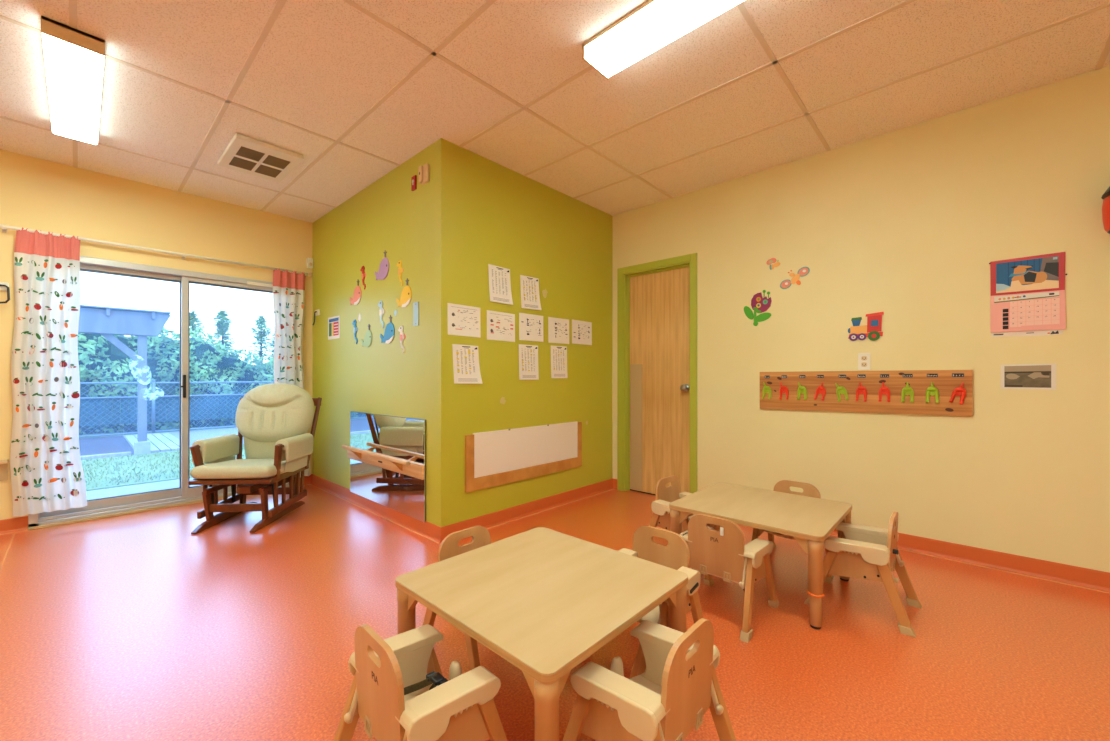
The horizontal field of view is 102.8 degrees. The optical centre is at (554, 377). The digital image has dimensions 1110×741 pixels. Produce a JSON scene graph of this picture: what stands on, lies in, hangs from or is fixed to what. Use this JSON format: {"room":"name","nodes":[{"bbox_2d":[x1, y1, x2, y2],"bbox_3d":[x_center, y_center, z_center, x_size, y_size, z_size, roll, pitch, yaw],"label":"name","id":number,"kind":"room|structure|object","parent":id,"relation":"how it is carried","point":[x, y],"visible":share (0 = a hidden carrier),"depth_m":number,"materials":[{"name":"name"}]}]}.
{"room":"children's room","nodes":[
{"label":"children's room","id":0,"kind":"room"},
{"bbox_2d":[0,149,312,519],"bbox_3d":[-3.943,-0.252,3.205,0.140,2.719,4.200,0,0,43],"label":"wall","id":1,"kind":"structure","parent":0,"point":[39,194],"depth_m":3.62,"materials":[{"name":"yellow paint"}]},
{"bbox_2d":[0,460,8,480],"bbox_3d":[-3.991,0.658,3.014,0.050,0.150,0.345,0,0,43],"label":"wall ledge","id":2,"kind":"object","parent":1,"relation":"attached to","point":[3,463],"visible":1,"depth_m":3.13,"materials":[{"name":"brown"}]},
{"bbox_2d":[0,282,9,303],"bbox_3d":[-3.898,-0.591,3.106,0.061,0.161,0.103,0,0,43],"label":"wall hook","id":3,"kind":"object","parent":1,"relation":"attached to","point":[4,286],"visible":1,"depth_m":3.12,"materials":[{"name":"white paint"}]},
{"bbox_2d":[0,516,27,534],"bbox_3d":[-4.519,1.058,2.463,0.028,0.100,2.050,0,0,43],"label":"baseboard","id":4,"kind":"structure","parent":1,"relation":"attached to","point":[13,525],"depth_m":3.17,"materials":[{"name":"orange"}]},
{"bbox_2d":[0,224,312,276],"bbox_3d":[-3.481,-1.054,3.541,0.079,0.054,2.840,0,0,43],"label":"curtain rod","id":5,"kind":"object","parent":1,"relation":"attached to","point":[4,227],"visible":0.84,"depth_m":3.65,"materials":[{"name":"white paint"}]},
{"bbox_2d":[10,227,86,516],"bbox_3d":[-3.713,-0.041,3.260,0.054,2.058,0.375,0,0,43],"label":"curtain","id":6,"kind":"object","parent":5,"relation":"hanging from","point":[47,473],"visible":1,"depth_m":3.24,"materials":[{"name":"white fabric"}]},
{"bbox_2d":[273,268,310,476],"bbox_3d":[-2.623,-0.031,4.431,0.053,2.078,0.343,0,0,43],"label":"curtain","id":7,"kind":"object","parent":5,"relation":"hanging from","point":[288,304],"visible":0.66,"depth_m":4.42,"materials":[{"name":"white fabric"}]},
{"bbox_2d":[28,254,290,530],"bbox_3d":[-3.262,0.088,3.904,0.165,2.040,1.770,0,0,43],"label":"sliding door","id":8,"kind":"structure","parent":1,"relation":"attached to","point":[185,494],"depth_m":3.81,"materials":[{"name":"silver metal"}]},
{"bbox_2d":[300,474,311,484],"bbox_3d":[-2.567,1.058,4.561,0.028,0.100,0.140,0,0,43],"label":"baseboard","id":9,"kind":"structure","parent":1,"relation":"attached to","point":[307,479],"depth_m":4.58,"materials":[{"name":"orange"}]},
{"bbox_2d":[307,258,312,267],"bbox_3d":[-2.535,-1.182,4.583,0.044,0.100,0.053,0,0,43],"label":"sensor","id":10,"kind":"object","parent":1,"relation":"attached to","point":[309,260],"visible":1,"depth_m":4.57,"materials":[{"name":"white plastic"}]},
{"bbox_2d":[313,138,453,526],"bbox_3d":[-1.613,-0.252,3.837,2.409,2.719,0.100,0,0,43],"label":"wall","id":11,"kind":"structure","parent":0,"point":[415,228],"depth_m":3.43,"materials":[{"name":"green paint"}]},
{"bbox_2d":[312,309,319,324],"bbox_3d":[-2.424,-0.606,4.481,0.103,0.161,0.061,0,0,43],"label":"wall hook","id":12,"kind":"object","parent":11,"relation":"attached to","point":[317,312],"visible":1,"depth_m":4.46,"materials":[{"name":"white paint"}]},
{"bbox_2d":[328,316,339,339],"bbox_3d":[-2.114,-0.474,4.231,0.280,0.215,0.003,0,0,43],"label":"poster","id":13,"kind":"object","parent":11,"relation":"attached to","point":[333,322],"visible":1,"depth_m":4.22,"materials":[{"name":"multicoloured paper"}]},
{"bbox_2d":[352,320,357,343],"bbox_3d":[-1.763,-0.400,3.903,0.109,0.216,0.008,0,0,43],"label":"sticker","id":14,"kind":"object","parent":11,"relation":"attached to","point":[355,329],"visible":1,"depth_m":3.89,"materials":[{"name":"blue paper"}]},
{"bbox_2d":[350,280,360,304],"bbox_3d":[-1.756,-0.745,3.897,0.232,0.222,0.008,0,0,43],"label":"sticker","id":15,"kind":"object","parent":11,"relation":"attached to","point":[356,299],"visible":1,"depth_m":3.87,"materials":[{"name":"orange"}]},
{"bbox_2d":[360,266,365,289],"bbox_3d":[-1.643,-0.850,3.792,0.104,0.207,0.008,0,0,43],"label":"sticker","id":16,"kind":"object","parent":11,"relation":"attached to","point":[362,267],"visible":1,"depth_m":3.78,"materials":[{"name":"red paper"}]},
{"bbox_2d":[361,325,371,346],"bbox_3d":[-1.594,-0.350,3.746,0.203,0.194,0.008,0,0,43],"label":"sticker","id":17,"kind":"object","parent":11,"relation":"attached to","point":[367,341],"visible":1,"depth_m":3.73,"materials":[{"name":"green paper"}]},
{"bbox_2d":[311,474,441,542],"bbox_3d":[-1.654,1.058,3.788,2.417,0.100,0.028,0,0,43],"label":"baseboard","id":18,"kind":"structure","parent":11,"relation":"attached to","point":[428,530],"depth_m":3.53,"materials":[{"name":"orange"}]},
{"bbox_2d":[378,300,384,327],"bbox_3d":[-1.400,-0.505,3.566,0.114,0.226,0.008,0,0,43],"label":"sticker","id":19,"kind":"object","parent":11,"relation":"attached to","point":[381,310],"visible":1,"depth_m":3.56,"materials":[{"name":"teal"}]},
{"bbox_2d":[375,250,388,279],"bbox_3d":[-1.390,-0.896,3.556,0.241,0.231,0.008,0,0,43],"label":"sticker","id":20,"kind":"object","parent":11,"relation":"attached to","point":[382,274],"visible":1,"depth_m":3.53,"materials":[{"name":"purple"}]},
{"bbox_2d":[380,315,394,343],"bbox_3d":[-1.324,-0.375,3.495,0.232,0.222,0.008,0,0,43],"label":"sticker","id":21,"kind":"object","parent":11,"relation":"attached to","point":[389,333],"visible":1,"depth_m":3.47,"materials":[{"name":"blue paper"}]},
{"bbox_2d":[350,411,425,522],"bbox_3d":[-1.363,0.658,3.526,1.246,0.722,0.013,0,0,43],"label":"wall mirror","id":22,"kind":"object","parent":11,"relation":"attached to","point":[404,438],"visible":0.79,"depth_m":3.44,"materials":[{"name":"clear glass"}]},
{"bbox_2d":[342,445,423,479],"bbox_3d":[-1.415,0.648,3.482,1.265,0.140,0.120,0,0,43],"label":"bar","id":23,"kind":"object","parent":22,"relation":"attached to","point":[412,469],"visible":1,"depth_m":3.37,"materials":[{"name":"brown wood"}]},
{"bbox_2d":[397,260,403,285],"bbox_3d":[-1.175,-0.786,3.356,0.100,0.197,0.008,0,0,43],"label":"sticker","id":24,"kind":"object","parent":11,"relation":"attached to","point":[400,269],"visible":1,"depth_m":3.35,"materials":[{"name":"orange"}]},
{"bbox_2d":[398,326,404,352],"bbox_3d":[-1.156,-0.285,3.338,0.104,0.207,0.008,0,0,43],"label":"sticker","id":25,"kind":"object","parent":11,"relation":"attached to","point":[402,335],"visible":1,"depth_m":3.33,"materials":[{"name":"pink paper"}]},
{"bbox_2d":[396,278,411,306],"bbox_3d":[-1.133,-0.628,3.317,0.222,0.213,0.008,0,0,43],"label":"sticker","id":26,"kind":"object","parent":11,"relation":"attached to","point":[406,294],"visible":1,"depth_m":3.29,"materials":[{"name":"orange"}]},
{"bbox_2d":[411,175,416,190],"bbox_3d":[-1.023,-1.407,3.209,0.056,0.100,0.016,0,0,43],"label":"fire alarm","id":27,"kind":"object","parent":11,"relation":"attached to","point":[414,178],"visible":1,"depth_m":3.20,"materials":[{"name":"red plastic"}]},
{"bbox_2d":[413,302,418,325],"bbox_3d":[-1.003,-0.457,3.196,0.072,0.170,0.007,0,0,43],"label":"wall plate","id":28,"kind":"object","parent":11,"relation":"attached to","point":[415,304],"visible":1,"depth_m":3.19,"materials":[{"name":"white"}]},
{"bbox_2d":[419,164,429,184],"bbox_3d":[-0.915,-1.419,3.090,0.090,0.125,0.043,0,0,43],"label":"fire alarm","id":29,"kind":"object","parent":11,"relation":"attached to","point":[424,171],"visible":1,"depth_m":3.08,"materials":[{"name":"brown plastic"}]},
{"bbox_2d":[454,144,612,522],"bbox_3d":[-0.099,-0.252,3.771,0.100,2.719,1.866,0,0,43],"label":"wall","id":30,"kind":"structure","parent":0,"point":[504,217],"depth_m":3.59,"materials":[{"name":"paint"}]},
{"bbox_2d":[448,303,480,337],"bbox_3d":[-0.635,-0.398,3.115,0.005,0.218,0.278,0,0,43],"label":"paper sheet","id":31,"kind":"object","parent":30,"relation":"attached to","point":[463,320],"visible":1,"depth_m":3.11,"materials":[{"name":"beige paper"}]},
{"bbox_2d":[452,344,482,383],"bbox_3d":[-0.613,-0.092,3.115,0.037,0.274,0.232,0,0,43],"label":"paper sheet","id":32,"kind":"object","parent":30,"relation":"attached to","point":[466,368],"visible":1,"depth_m":3.12,"materials":[{"name":"beige paper"}]},
{"bbox_2d":[488,264,512,304],"bbox_3d":[-0.408,-0.699,3.345,0.025,0.278,0.224,0,0,43],"label":"paper sheet","id":33,"kind":"object","parent":30,"relation":"attached to","point":[499,277],"visible":1,"depth_m":3.35,"materials":[{"name":"beige paper"}]},
{"bbox_2d":[487,310,514,341],"bbox_3d":[-0.406,-0.386,3.361,0.005,0.219,0.277,0,0,43],"label":"paper sheet","id":34,"kind":"object","parent":30,"relation":"attached to","point":[500,325],"visible":1,"depth_m":3.36,"materials":[{"name":"beige paper"}]},
{"bbox_2d":[500,397,505,403],"bbox_3d":[-0.396,0.177,3.376,0.001,0.060,0.060,0,0,43],"label":"putty mark","id":35,"kind":"object","parent":30,"relation":"attached to","point":[502,400],"visible":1,"depth_m":3.38,"materials":[{"name":"yellow"}]},
{"bbox_2d":[465,421,581,492],"bbox_3d":[-0.195,0.602,3.576,0.024,0.412,1.270,0,0,43],"label":"framed panel","id":36,"kind":"object","parent":30,"relation":"attached to","point":[499,457],"visible":1,"depth_m":3.48,"materials":[{"name":"beige"}]},
{"bbox_2d":[442,478,612,540],"bbox_3d":[-0.086,1.058,3.690,0.028,0.100,1.966,0,0,43],"label":"baseboard","id":37,"kind":"structure","parent":30,"relation":"attached to","point":[497,518],"depth_m":3.57,"materials":[{"name":"orange"}]},
{"bbox_2d":[519,344,538,379],"bbox_3d":[-0.208,-0.121,3.570,0.011,0.280,0.220,0,0,43],"label":"paper sheet","id":38,"kind":"object","parent":30,"relation":"attached to","point":[528,354],"visible":1,"depth_m":3.57,"materials":[{"name":"beige paper"}]},
{"bbox_2d":[519,313,542,341],"bbox_3d":[-0.189,-0.403,3.595,0.005,0.217,0.272,0,0,43],"label":"paper sheet","id":39,"kind":"object","parent":30,"relation":"attached to","point":[530,325],"visible":1,"depth_m":3.59,"materials":[{"name":"beige paper"}]},
{"bbox_2d":[520,275,541,309],"bbox_3d":[-0.193,-0.682,3.576,0.025,0.266,0.218,0,0,43],"label":"paper sheet","id":40,"kind":"object","parent":30,"relation":"attached to","point":[530,298],"visible":1,"depth_m":3.58,"materials":[{"name":"beige paper"}]},
{"bbox_2d":[542,289,547,297],"bbox_3d":[-0.084,-0.705,3.712,0.001,0.082,0.066,0,0,43],"label":"putty mark","id":41,"kind":"object","parent":30,"relation":"attached to","point":[544,292],"visible":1,"depth_m":3.71,"materials":[{"name":"yellow"}]},
{"bbox_2d":[548,317,568,343],"bbox_3d":[0.036,-0.403,3.837,0.005,0.219,0.268,0,0,43],"label":"paper sheet","id":42,"kind":"object","parent":30,"relation":"attached to","point":[558,328],"visible":1,"depth_m":3.83,"materials":[{"name":"beige paper"}]},
{"bbox_2d":[551,345,567,377],"bbox_3d":[0.039,-0.132,3.836,0.011,0.280,0.213,0,0,43],"label":"paper sheet","id":43,"kind":"object","parent":30,"relation":"attached to","point":[558,353],"visible":1,"depth_m":3.83,"materials":[{"name":"beige paper"}]},
{"bbox_2d":[572,319,591,344],"bbox_3d":[0.250,-0.410,4.066,0.005,0.216,0.286,0,0,43],"label":"paper sheet","id":44,"kind":"object","parent":30,"relation":"attached to","point":[581,330],"visible":1,"depth_m":4.06,"materials":[{"name":"beige paper"}]},
{"bbox_2d":[0,0,1109,222],"bbox_3d":[-0.500,-1.659,1.371,7.680,0.104,6.206,0,0,43],"label":"ceiling","id":45,"kind":"structure","parent":0,"point":[357,89],"depth_m":2.44,"materials":[{"name":"tile"}]},
{"bbox_2d":[41,16,104,145],"bbox_3d":[-2.656,-1.571,2.452,1.210,0.072,0.200,0,0,43],"label":"ceiling light","id":46,"kind":"object","parent":45,"relation":"attached to","point":[74,58],"visible":1,"depth_m":2.28,"materials":[{"name":"white plastic"}]},
{"bbox_2d":[217,133,303,181],"bbox_3d":[-2.165,-1.590,3.251,0.570,0.034,0.410,0,0,43],"label":"ceiling vent","id":47,"kind":"object","parent":45,"relation":"in","point":[245,154],"visible":1,"depth_m":3.20,"materials":[{"name":"white metal"}]},
{"bbox_2d":[229,156,256,170],"bbox_3d":[-2.304,-1.575,3.270,0.170,0.004,0.138,0,0,43],"label":"grille","id":48,"kind":"object","parent":47,"relation":"attached to","point":[234,161],"depth_m":3.26,"materials":[{"name":"brown metal"}]},
{"bbox_2d":[236,146,264,161],"bbox_3d":[-2.153,-1.575,3.129,0.165,0.004,0.138,0,0,43],"label":"grille","id":49,"kind":"object","parent":47,"relation":"attached to","point":[245,152],"depth_m":3.12,"materials":[{"name":"brown"}]},
{"bbox_2d":[255,165,280,177],"bbox_3d":[-2.194,-1.575,3.389,0.170,0.004,0.138,0,0,43],"label":"grille","id":50,"kind":"object","parent":47,"relation":"attached to","point":[266,170],"depth_m":3.39,"materials":[{"name":"brown"}]},
{"bbox_2d":[262,155,289,168],"bbox_3d":[-2.042,-1.575,3.248,0.165,0.004,0.138,0,0,43],"label":"grille","id":51,"kind":"object","parent":47,"relation":"attached to","point":[274,161],"depth_m":3.24,"materials":[{"name":"brown"}]},
{"bbox_2d":[583,0,743,78],"bbox_3d":[0.643,-1.571,1.799,1.210,0.072,0.200,0,0,43],"label":"ceiling light","id":52,"kind":"object","parent":45,"relation":"attached to","point":[654,24],"visible":1,"depth_m":1.97,"materials":[{"name":"white plastic"}]},
{"bbox_2d":[0,484,1109,740],"bbox_3d":[-0.320,1.168,1.476,7.560,0.120,6.606,0,0,43],"label":"floor","id":53,"kind":"structure","parent":0,"point":[140,626],"depth_m":1.88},
{"bbox_2d":[0,533,14,569],"bbox_3d":[-1.152,1.108,0.648,7.370,0.001,0.005,0,0,43],"label":"trim","id":54,"kind":"structure","parent":53,"relation":"on","point":[14,533],"depth_m":2.80,"materials":[{"name":"brown"}]},
{"bbox_2d":[188,383,321,533],"bbox_3d":[-2.381,0.579,3.526,0.700,1.059,0.781,0,0,-4],"label":"glider chair","id":55,"kind":"object","parent":53,"relation":"on","point":[273,420],"visible":1,"depth_m":3.57,"materials":[{"name":"beige fabric"}]},
{"bbox_2d":[192,434,239,463],"bbox_3d":[-2.681,0.561,3.514,0.100,0.177,0.410,0,0,-4],"label":"cushion","id":56,"kind":"object","parent":55,"relation":"on","point":[218,449],"depth_m":3.47,"materials":[{"name":"beige fabric"}]},
{"bbox_2d":[190,459,285,478],"bbox_3d":[-2.376,0.708,3.461,0.575,0.095,0.540,0,-4,-4],"label":"seat cushion","id":57,"kind":"object","parent":55,"relation":"on","point":[219,468],"depth_m":3.22,"materials":[{"name":"beige fabric"}]},
{"bbox_2d":[243,436,275,458],"bbox_3d":[-2.397,0.583,3.760,0.440,0.300,0.120,0,12,-4],"label":"lumbar cushion","id":58,"kind":"object","parent":55,"relation":"on","point":[255,447],"depth_m":3.70,"materials":[{"name":"beige fabric"}]},
{"bbox_2d":[235,383,314,441],"bbox_3d":[-2.385,0.297,3.756,0.624,0.524,0.192,0,-14,-4],"label":"cushion","id":59,"kind":"object","parent":55,"relation":"on","point":[273,412],"depth_m":3.69,"materials":[{"name":"beige fabric"}]},
{"bbox_2d":[275,433,313,462],"bbox_3d":[-2.082,0.561,3.557,0.100,0.177,0.410,0,0,-4],"label":"cushion","id":60,"kind":"object","parent":55,"relation":"on","point":[298,447],"depth_m":3.49,"materials":[{"name":"beige fabric"}]},
{"bbox_2d":[334,624,507,740],"bbox_3d":[-0.358,0.875,1.186,0.426,0.466,0.362,0,0,-45],"label":"chair","id":61,"kind":"object","parent":53,"relation":"on","point":[399,689],"visible":1,"depth_m":1.12,"materials":[{"name":"brown wood"}]},
{"bbox_2d":[422,526,490,669],"bbox_3d":[-0.290,0.875,1.786,0.426,0.466,0.362,0,0,43],"label":"chair","id":62,"kind":"object","parent":53,"relation":"on","point":[449,547],"visible":0.14,"depth_m":1.81,"materials":[{"name":"brown wood"}]},
{"bbox_2d":[395,527,687,740],"bbox_3d":[-0.042,0.900,1.544,0.745,0.415,0.729,0,0,43],"label":"table","id":63,"kind":"object","parent":53,"relation":"on","point":[544,600],"visible":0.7,"depth_m":1.42,"materials":[{"name":"beige wood"}]},
{"bbox_2d":[585,525,702,659],"bbox_3d":[0.364,0.875,1.784,0.366,0.466,0.426,0,0,43],"label":"chair","id":64,"kind":"object","parent":53,"relation":"on","point":[675,555],"visible":0.36,"depth_m":1.81,"materials":[{"name":"brown wood"}]},
{"bbox_2d":[562,618,736,740],"bbox_3d":[0.257,0.875,1.209,0.426,0.466,0.362,0,0,43],"label":"chair","id":65,"kind":"object","parent":53,"relation":"on","point":[672,682],"visible":1,"depth_m":1.14,"materials":[{"name":"brown wood"}]},
{"bbox_2d":[649,476,720,574],"bbox_3d":[0.808,0.875,2.760,0.362,0.466,0.426,0,0,-41],"label":"chair","id":66,"kind":"object","parent":53,"relation":"on","point":[665,495],"visible":0.44,"depth_m":2.76,"materials":[{"name":"brown wood"}]},
{"bbox_2d":[680,514,778,642],"bbox_3d":[0.816,0.875,2.124,0.362,0.466,0.426,0,0,43],"label":"chair","id":67,"kind":"object","parent":53,"relation":"on","point":[723,553],"visible":0.94,"depth_m":2.02,"materials":[{"name":"brown wood"}]},
{"bbox_2d":[669,482,851,629],"bbox_3d":[1.123,0.900,2.426,0.745,0.415,0.698,0,0,43],"label":"table","id":68,"kind":"object","parent":53,"relation":"on","point":[810,520],"visible":0.71,"depth_m":2.29,"materials":[{"name":"beige wood"}]},
{"bbox_2d":[752,480,829,552],"bbox_3d":[1.405,0.875,2.639,0.362,0.466,0.426,0,0,43],"label":"chair","id":69,"kind":"object","parent":53,"relation":"on","point":[809,490],"visible":0.09,"depth_m":2.69,"materials":[{"name":"brown wood"}]},
{"bbox_2d":[804,511,921,637],"bbox_3d":[1.498,0.875,2.158,0.426,0.466,0.362,0,0,43],"label":"chair","id":70,"kind":"object","parent":53,"relation":"on","point":[864,552],"visible":0.97,"depth_m":2.06,"materials":[{"name":"brown wood"}]},
{"bbox_2d":[613,65,1109,572],"bbox_3d":[2.463,-0.252,2.757,5.231,2.719,0.140,0,0,43],"label":"wall","id":71,"kind":"structure","parent":0,"point":[907,224],"depth_m":2.80,"materials":[{"name":"beige paint"}]},
{"bbox_2d":[613,479,616,489],"bbox_3d":[0.590,1.058,4.385,0.071,0.100,0.028,0,0,43],"label":"baseboard","id":72,"kind":"structure","parent":71,"relation":"attached to","point":[614,480],"depth_m":4.38,"materials":[{"name":"orange"}]},
{"bbox_2d":[617,253,696,495],"bbox_3d":[0.967,0.019,4.136,0.820,2.177,0.158,0,0,43],"label":"door","id":73,"kind":"structure","parent":71,"relation":"in","point":[657,300],"depth_m":4.15,"materials":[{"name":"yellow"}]},
{"bbox_2d":[744,290,771,325],"bbox_3d":[1.586,-0.540,3.472,0.207,0.277,0.008,0,0,43],"label":"sticker","id":74,"kind":"object","parent":71,"relation":"attached to","point":[759,304],"visible":1,"depth_m":3.46,"materials":[{"name":"pink"}]},
{"bbox_2d":[766,258,779,269],"bbox_3d":[1.672,-0.870,3.393,0.100,0.090,0.006,0,0,43],"label":"sticker","id":75,"kind":"object","parent":71,"relation":"attached to","point":[772,260],"visible":1,"depth_m":3.40,"materials":[{"name":"orange paper"}]},
{"bbox_2d":[780,267,809,288],"bbox_3d":[1.780,-0.738,3.292,0.202,0.145,0.007,0,0,43],"label":"sticker","id":76,"kind":"object","parent":71,"relation":"attached to","point":[803,271],"visible":1,"depth_m":3.29,"materials":[{"name":"orange paper"}]},
{"bbox_2d":[858,353,870,369],"bbox_3d":[2.093,-0.107,2.999,0.070,0.115,0.009,0,0,43],"label":"wall outlet","id":77,"kind":"object","parent":71,"relation":"attached to","point":[864,359],"visible":1,"depth_m":3.00,"materials":[{"name":"white paint"}]},
{"bbox_2d":[848,312,883,340],"bbox_3d":[2.096,-0.339,2.994,0.200,0.189,0.012,0,0,43],"label":"sticker","id":78,"kind":"object","parent":71,"relation":"attached to","point":[874,320],"visible":1,"depth_m":2.98,"materials":[{"name":"red"}]},
{"bbox_2d":[760,370,972,415],"bbox_3d":[2.029,0.099,3.031,1.206,0.288,0.049,0,0,43],"label":"board","id":79,"kind":"object","parent":71,"relation":"attached to","point":[925,392],"visible":1,"depth_m":2.96,"materials":[{"name":"brown wood"}]},
{"bbox_2d":[830,528,1109,593],"bbox_3d":[2.717,1.058,2.406,4.100,0.100,0.028,0,0,43],"label":"baseboard","id":80,"kind":"structure","parent":71,"relation":"attached to","point":[1086,578],"depth_m":2.53,"materials":[{"name":"orange"}]},
{"bbox_2d":[989,252,1066,336],"bbox_3d":[2.644,-0.454,2.485,0.302,0.447,0.011,0,0,43],"label":"wall calendar","id":81,"kind":"object","parent":71,"relation":"attached to","point":[1027,293],"visible":1,"depth_m":2.48,"materials":[{"name":"red paper"}]},
{"bbox_2d":[1001,363,1055,389],"bbox_3d":[2.650,-0.004,2.484,0.214,0.143,0.002,0,0,43],"label":"print","id":82,"kind":"object","parent":71,"relation":"attached to","point":[1016,376],"visible":1,"depth_m":2.48,"materials":[{"name":"beige paper"}]},
{"bbox_2d":[1101,186,1109,233],"bbox_3d":[2.839,-0.856,2.140,0.252,0.268,0.252,0,0,43],"label":"wall lantern","id":83,"kind":"object","parent":71,"relation":"attached to","point":[1106,196],"visible":1,"depth_m":2.20,"materials":[{"name":"red"}]},
{"label":"outside","id":84,"kind":"structure","parent":0,"visible":0},
{"bbox_2d":[79,435,133,455],"bbox_3d":[-9.995,1.258,5.627,3.400,0.100,6.620,0,0,43],"label":"bed","id":85,"kind":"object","parent":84,"point":[110,444],"visible":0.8,"depth_m":7.85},
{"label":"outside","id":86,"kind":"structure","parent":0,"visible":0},
{"bbox_2d":[79,425,236,437],"bbox_3d":[-10.132,1.258,17.626,13.150,0.100,36.000,0,0,43],"label":"ground","id":87,"kind":"structure","parent":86,"point":[225,425],"depth_m":9.70,"materials":[{"name":"grey concrete"}]},
{"bbox_2d":[78,327,273,434],"bbox_3d":[-7.896,-0.044,12.130,1.888,2.647,17.129,0,0,43],"label":"hedge","id":88,"kind":"object","parent":87,"relation":"on","point":[100,360],"visible":0.14,"depth_m":10.19,"materials":[{"name":"green plant"}]},
{"bbox_2d":[79,380,273,437],"bbox_3d":[-7.229,0.628,11.168,0.068,1.160,14.504,0,0,43],"label":"fence","id":89,"kind":"object","parent":87,"relation":"on","point":[207,406],"visible":0.27,"depth_m":9.64,"materials":[{"name":"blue metal"}]},
{"bbox_2d":[190,310,206,341],"bbox_3d":[-11.705,-0.481,14.288,1.646,3.378,1.604,0,0,-22],"label":"conifer tree","id":90,"kind":"object","parent":87,"relation":"on","point":[194,320],"visible":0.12,"depth_m":14.26,"materials":[{"name":"green plant"}]},
{"bbox_2d":[208,309,239,355],"bbox_3d":[-10.026,-0.429,13.321,1.370,3.273,1.294,0,0,43],"label":"conifer tree","id":91,"kind":"object","parent":87,"relation":"on","point":[223,324],"visible":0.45,"depth_m":13.24,"materials":[{"name":"green plant"}]},
{"bbox_2d":[243,315,272,365],"bbox_3d":[-10.422,-0.492,15.682,1.721,3.401,1.683,0,0,43],"label":"conifer tree","id":92,"kind":"object","parent":87,"relation":"on","point":[260,337],"visible":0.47,"depth_m":15.60,"materials":[{"name":"green plant"}]},
{"bbox_2d":[263,327,274,363],"bbox_3d":[-8.976,-0.321,14.419,1.332,3.058,1.362,0,0,43],"label":"conifer tree","id":93,"kind":"object","parent":87,"relation":"on","point":[273,339],"visible":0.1,"depth_m":14.29,"materials":[{"name":"green plant"}]},
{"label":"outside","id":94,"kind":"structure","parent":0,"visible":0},
{"bbox_2d":[123,428,243,452],"bbox_3d":[-2.501,1.258,13.679,3.400,0.100,15.380,0,0,43],"label":"gravel","id":95,"kind":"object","parent":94,"point":[195,435],"visible":0.14,"depth_m":9.53,"materials":[{"name":"grey gravel"}]},
{"bbox_2d":[125,433,190,452],"bbox_3d":[-7.398,1.190,8.197,2.900,0.035,0.662,0,0,43],"label":"boardwalk","id":96,"kind":"structure","parent":95,"relation":"on","point":[160,442],"depth_m":8.10,"materials":[{"name":"grey wood"}]},
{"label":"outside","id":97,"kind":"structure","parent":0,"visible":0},
{"bbox_2d":[81,445,245,490],"bbox_3d":[-3.241,1.248,8.480,2.600,0.100,20.000,0,0,43],"label":"lawn","id":98,"kind":"structure","parent":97,"point":[92,485],"depth_m":5.70,"materials":[{"name":"green plant"}]},
{"bbox_2d":[80,452,130,459],"bbox_3d":[-7.760,1.188,5.548,0.080,0.080,3.550,0,0,43],"label":"edging","id":99,"kind":"object","parent":98,"relation":"on","point":[118,453],"visible":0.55,"depth_m":6.62,"materials":[{"name":"grey concrete"}]},
{"bbox_2d":[78,305,170,454],"bbox_3d":[-8.251,0.083,6.503,2.360,2.250,3.729,0,0,43],"label":"pergola","id":100,"kind":"object","parent":98,"relation":"on","point":[108,322],"visible":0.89,"depth_m":6.83,"materials":[{"name":"wood"}]},
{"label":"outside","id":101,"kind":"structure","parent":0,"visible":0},
{"bbox_2d":[86,477,196,499],"bbox_3d":[-3.026,1.258,5.548,1.710,0.100,12.000,0,0,43],"label":"patio","id":102,"kind":"structure","parent":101,"point":[108,492],"depth_m":4.77,"materials":[{"name":"concrete"}]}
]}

